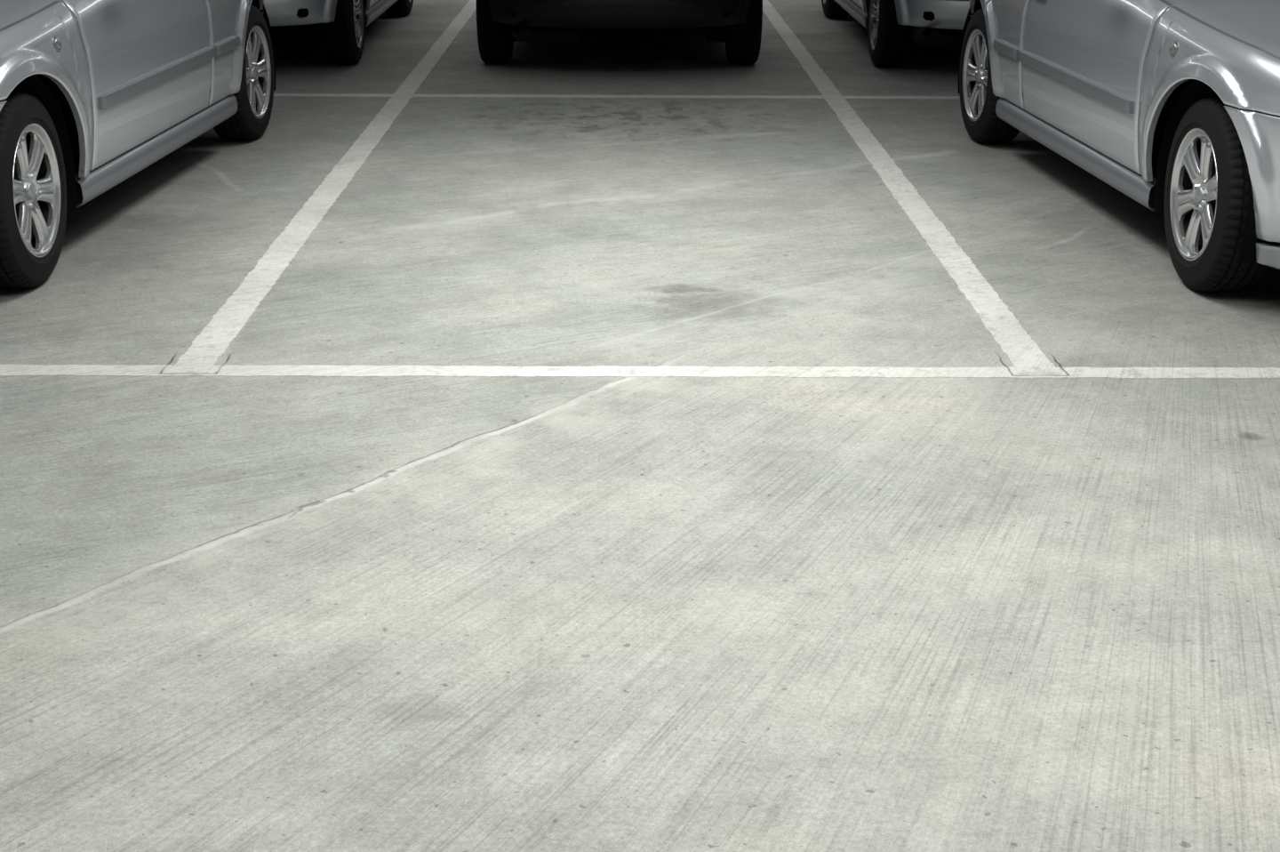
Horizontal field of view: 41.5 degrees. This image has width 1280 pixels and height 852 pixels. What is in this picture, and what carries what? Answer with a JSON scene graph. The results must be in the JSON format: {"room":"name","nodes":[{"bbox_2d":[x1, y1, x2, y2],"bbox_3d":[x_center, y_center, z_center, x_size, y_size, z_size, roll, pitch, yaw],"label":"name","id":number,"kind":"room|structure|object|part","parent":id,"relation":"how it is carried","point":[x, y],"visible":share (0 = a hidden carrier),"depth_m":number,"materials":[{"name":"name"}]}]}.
{"room":"parking garage","nodes":[
{"label":"parking garage","id":0,"kind":"room"},
{"bbox_2d":[0,0,1279,851],"bbox_3d":[-0.122,-2.345,10.851,32.000,0.001,30.000,0,20,-1],"label":"floor","id":1,"kind":"structure","parent":0,"point":[238,613],"depth_m":3.99,"materials":[{"name":"concrete"}]},
{"bbox_2d":[0,0,275,287],"bbox_3d":[-2.735,-1.611,6.682,2.108,1.434,4.220,1,20,3],"label":"parked car","id":2,"kind":"object","parent":1,"relation":"on","point":[93,93],"visible":1,"depth_m":6.09,"materials":[{"name":"silver metal"}]},
{"bbox_2d":[0,0,56,28],"bbox_3d":[-2.811,-1.282,5.383,1.566,0.248,1.341,1,20,3],"label":"hood","id":3,"kind":"object","parent":2,"relation":"attached to","point":[13,13],"depth_m":5.62,"materials":[{"name":"silver metal"}]},
{"bbox_2d":[52,35,61,51],"bbox_3d":[-1.947,-1.281,5.651,0.014,0.054,0.054,-12,19,8],"label":"lamp","id":4,"kind":"object","parent":2,"relation":"attached to","point":[56,39],"depth_m":5.64,"materials":[{"name":"grey"}]},
{"bbox_3d":[-1.936,-1.145,6.850,0.078,0.113,1.942,1,20,3],"label":"sill","id":5,"kind":"part","parent":2,"relation":"part of","materials":[{"name":"grey plastic"}]},
{"bbox_3d":[-1.877,-1.377,6.628,0.025,0.045,1.357,1,20,3],"label":"door molding","id":6,"kind":"part","parent":2,"relation":"part of","materials":[{"name":"grey plastic"}]},
{"bbox_3d":[-1.827,-1.679,7.463,0.026,0.045,0.352,1,20,3],"label":"door molding","id":7,"kind":"part","parent":2,"relation":"part of","materials":[{"name":"grey plastic"}]},
{"bbox_3d":[-1.877,-1.807,7.507,0.136,0.676,0.540,1,20,3],"label":"door","id":8,"kind":"part","parent":2,"relation":"part of","materials":[{"name":"silver metal"}]},
{"bbox_3d":[-1.894,-2.159,8.034,0.181,0.398,0.698,-3,20,-9],"label":"quarter panel","id":9,"kind":"part","parent":2,"relation":"part of","materials":[{"name":"silver metal"}]},
{"bbox_2d":[169,0,476,372],"bbox_3d":[-1.331,-1.899,9.595,0.124,0.003,10.240,0,20,-1],"label":"painted line","id":10,"kind":"object","parent":1,"relation":"on","point":[215,338],"visible":0.98,"depth_m":6.41,"materials":[{"name":"white paint"}]},
{"bbox_2d":[264,0,413,63],"bbox_3d":[-2.605,-3.436,11.709,2.108,1.434,4.220,0,20,-1],"label":"parked car","id":11,"kind":"object","parent":1,"relation":"on","point":[340,25],"visible":0.48,"depth_m":10.23,"materials":[{"name":"silver metal"}]},
{"bbox_3d":[-1.787,-3.043,10.914,0.136,0.676,0.540,0,20,-1],"label":"door","id":12,"kind":"part","parent":11,"relation":"part of","materials":[{"name":"silver metal"}]},
{"bbox_3d":[-1.806,-2.958,11.844,0.078,0.113,1.942,0,20,-1],"label":"sill","id":13,"kind":"part","parent":11,"relation":"part of","materials":[{"name":"grey plastic"}]},
{"bbox_2d":[273,93,959,99],"bbox_3d":[-0.107,-1.851,9.487,15.000,0.002,0.112,0,20,-1],"label":"painted line","id":14,"kind":"object","parent":1,"relation":"on","point":[275,94],"visible":0.49,"depth_m":9.48,"materials":[{"name":"white paint"}]},
{"bbox_2d":[476,0,762,64],"bbox_3d":[-0.141,-3.451,11.794,2.188,1.435,4.260,0,20,-1],"label":"parked car","id":15,"kind":"object","parent":1,"relation":"on","point":[738,24],"visible":1,"depth_m":10.12,"materials":[{"name":"black paint"}]},
{"bbox_2d":[0,364,1279,378],"bbox_3d":[-0.056,-0.155,4.819,15.000,0.002,0.106,0,20,-1],"label":"painted line","id":16,"kind":"object","parent":1,"relation":"on","point":[5,370],"visible":1,"depth_m":4.82,"materials":[{"name":"white paint"}]},
{"bbox_2d":[821,0,969,66],"bbox_3d":[2.290,-3.427,11.766,2.108,1.434,4.220,0,20,-1],"label":"parked car","id":17,"kind":"object","parent":1,"relation":"on","point":[892,26],"visible":0.47,"depth_m":10.24,"materials":[{"name":"silver metal"}]},
{"bbox_3d":[1.487,-2.951,11.882,0.078,0.113,1.942,0,20,-1],"label":"sill","id":18,"kind":"part","parent":17,"relation":"part of","materials":[{"name":"grey plastic"}]},
{"bbox_3d":[1.489,-3.037,10.952,0.136,0.676,0.540,0,20,-1],"label":"door","id":19,"kind":"part","parent":17,"relation":"part of","materials":[{"name":"silver metal"}]},
{"bbox_3d":[2.309,-2.554,10.002,1.508,0.060,0.319,0,20,-1],"label":"bumper molding","id":20,"kind":"part","parent":17,"relation":"part of","materials":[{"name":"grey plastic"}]},
{"bbox_2d":[762,0,1058,374],"bbox_3d":[1.087,-1.894,9.623,0.125,0.003,10.240,0,20,-1],"label":"painted line","id":21,"kind":"object","parent":1,"relation":"on","point":[1024,354],"visible":0.98,"depth_m":6.45,"materials":[{"name":"white paint"}]},
{"bbox_2d":[957,0,1279,291],"bbox_3d":[2.558,-1.602,6.747,2.108,1.434,4.220,-1,20,-5],"label":"parked car","id":22,"kind":"object","parent":1,"relation":"on","point":[1177,101],"visible":1,"depth_m":5.87,"materials":[{"name":"silver metal"}]},
{"bbox_3d":[1.682,-2.152,8.074,0.181,0.398,0.698,3,20,8],"label":"quarter panel","id":23,"kind":"part","parent":22,"relation":"part of","materials":[{"name":"silver metal"}]},
{"bbox_3d":[1.679,-1.800,7.548,0.136,0.676,0.540,-1,20,-5],"label":"door","id":24,"kind":"part","parent":22,"relation":"part of","materials":[{"name":"silver metal"}]},
{"bbox_3d":[1.629,-1.673,7.503,0.026,0.045,0.352,-1,20,-5],"label":"door molding","id":25,"kind":"part","parent":22,"relation":"part of","materials":[{"name":"grey plastic"}]},
{"bbox_3d":[1.701,-1.369,6.669,0.025,0.045,1.357,-1,20,-5],"label":"door molding","id":26,"kind":"part","parent":22,"relation":"part of","materials":[{"name":"grey plastic"}]},
{"bbox_3d":[1.754,-1.138,6.893,0.078,0.113,1.942,-1,20,-5],"label":"sill","id":27,"kind":"part","parent":22,"relation":"part of","materials":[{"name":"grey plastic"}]},
{"bbox_2d":[1169,40,1178,56],"bbox_3d":[1.797,-1.274,5.694,0.014,0.054,0.054,12,18,-10],"label":"lamp","id":28,"kind":"object","parent":22,"relation":"attached to","point":[1174,44],"depth_m":5.68,"materials":[{"name":"grey"}]},
{"bbox_2d":[1165,0,1279,56],"bbox_3d":[2.668,-1.272,5.450,1.566,0.248,1.341,-1,20,-5],"label":"hood","id":29,"kind":"object","parent":22,"relation":"attached to","point":[1245,28],"depth_m":5.55,"materials":[{"name":"silver metal"}]}
]}

